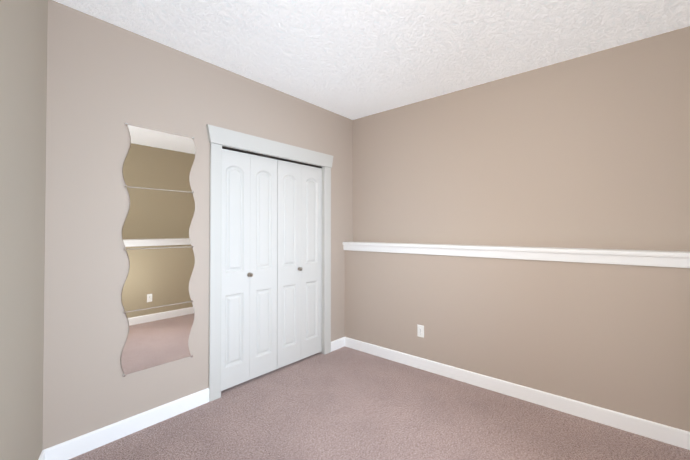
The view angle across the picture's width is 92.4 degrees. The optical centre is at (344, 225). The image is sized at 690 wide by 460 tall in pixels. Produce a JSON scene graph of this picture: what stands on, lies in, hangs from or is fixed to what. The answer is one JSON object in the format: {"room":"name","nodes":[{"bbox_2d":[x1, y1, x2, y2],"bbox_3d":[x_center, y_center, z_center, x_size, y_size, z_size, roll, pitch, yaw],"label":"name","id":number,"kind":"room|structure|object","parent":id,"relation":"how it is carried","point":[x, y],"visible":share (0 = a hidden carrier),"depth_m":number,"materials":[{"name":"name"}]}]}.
{"room":"empty bedroom","nodes":[
{"label":"empty bedroom","id":0,"kind":"room"},
{"bbox_2d":[0,0,47,459],"bbox_3d":[-0.849,0.012,0.336,0.156,2.660,3.500,0,-1,-31],"label":"wall","id":1,"kind":"structure","parent":0,"point":[23,65],"depth_m":1.52,"materials":[{"name":"beige paint"}]},
{"bbox_2d":[38,444,65,459],"bbox_3d":[-0.968,1.293,0.533,2.823,0.105,1.140,-1,-1,41],"label":"baseboard","id":2,"kind":"structure","parent":1,"relation":"attached to","point":[51,453],"depth_m":1.87,"materials":[{"name":"white"}]},
{"bbox_2d":[42,0,352,449],"bbox_3d":[-0.977,0.045,2.802,0.120,2.660,3.150,-1,-1,41],"label":"wall","id":3,"kind":"structure","parent":0,"point":[106,81],"depth_m":2.12,"materials":[{"name":"beige paint"}]},
{"bbox_2d":[58,388,208,459],"bbox_3d":[-1.363,1.315,2.230,0.015,0.105,0.925,-1,-1,41],"label":"baseboard","id":4,"kind":"structure","parent":3,"relation":"attached to","point":[95,439],"depth_m":2.17,"materials":[{"name":"white"}]},
{"bbox_2d":[121,123,194,376],"bbox_3d":[-1.294,0.157,2.328,0.014,1.658,0.475,-1,-1,41],"label":"mirror","id":5,"kind":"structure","parent":3,"relation":"attached to","point":[159,275],"depth_m":2.31,"materials":[{"name":"silver glass"}]},
{"bbox_2d":[221,149,276,390],"bbox_3d":[-0.833,0.361,2.915,0.082,1.988,0.594,-1,-1,41],"label":"bifold closet door","id":6,"kind":"structure","parent":3,"relation":"in","point":[249,281],"depth_m":2.91,"materials":[{"name":"white wood"}]},
{"bbox_2d":[206,124,332,401],"bbox_3d":[-0.653,0.298,3.157,0.146,2.164,1.450,-1,-1,41],"label":"trim","id":7,"kind":"structure","parent":3,"relation":"attached to","point":[219,138],"depth_m":2.70,"materials":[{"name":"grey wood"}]},
{"bbox_2d":[277,160,321,368],"bbox_3d":[-0.443,0.367,3.371,0.082,1.988,0.594,-1,-1,41],"label":"bifold closet door","id":8,"kind":"structure","parent":3,"relation":"in","point":[299,261],"depth_m":3.35,"materials":[{"name":"white wood"}]},
{"bbox_2d":[53,0,689,119],"bbox_3d":[-0.277,-1.351,1.609,4.220,0.100,4.320,-1,-1,41],"label":"ceiling","id":9,"kind":"structure","parent":0,"point":[353,59],"depth_m":2.26,"materials":[{"name":"white paint"}]},
{"bbox_2d":[69,346,689,459],"bbox_3d":[-0.277,1.409,1.572,4.220,0.100,4.320,-1,-1,41],"label":"floor","id":10,"kind":"structure","parent":0,"point":[345,403],"depth_m":2.27,"materials":[{"name":"carpet"}]},
{"bbox_2d":[345,250,689,431],"bbox_3d":[1.278,0.791,2.836,3.250,1.170,0.150,-1,-1,41],"label":"wall","id":11,"kind":"structure","parent":0,"point":[615,337],"depth_m":2.53,"materials":[{"name":"beige paint"}]},
{"bbox_2d":[417,324,423,337],"bbox_3d":[0.730,1.020,3.199,0.070,0.115,0.008,-1,-1,41],"label":"outlet","id":12,"kind":"object","parent":11,"relation":"attached to","point":[420,330],"visible":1,"depth_m":3.20,"materials":[{"name":"white plastic"}]},
{"bbox_2d":[342,337,689,449],"bbox_3d":[1.063,1.324,2.905,2.823,0.105,0.015,-1,-1,41],"label":"baseboard","id":13,"kind":"structure","parent":11,"relation":"attached to","point":[677,437],"depth_m":2.52,"materials":[{"name":"white wood"}]},
{"bbox_2d":[343,242,689,267],"bbox_3d":[1.096,0.225,2.976,2.800,0.095,0.185,-1,-1,41],"label":"trim","id":14,"kind":"structure","parent":11,"relation":"attached to","point":[676,259],"depth_m":2.50,"materials":[{"name":"white wood"}]},
{"bbox_2d":[353,26,689,250],"bbox_3d":[1.366,0.047,2.948,3.490,2.660,0.120,-1,-1,41],"label":"wall","id":15,"kind":"structure","parent":0,"point":[591,151],"depth_m":2.66,"materials":[{"name":"beige paint"}]}
]}

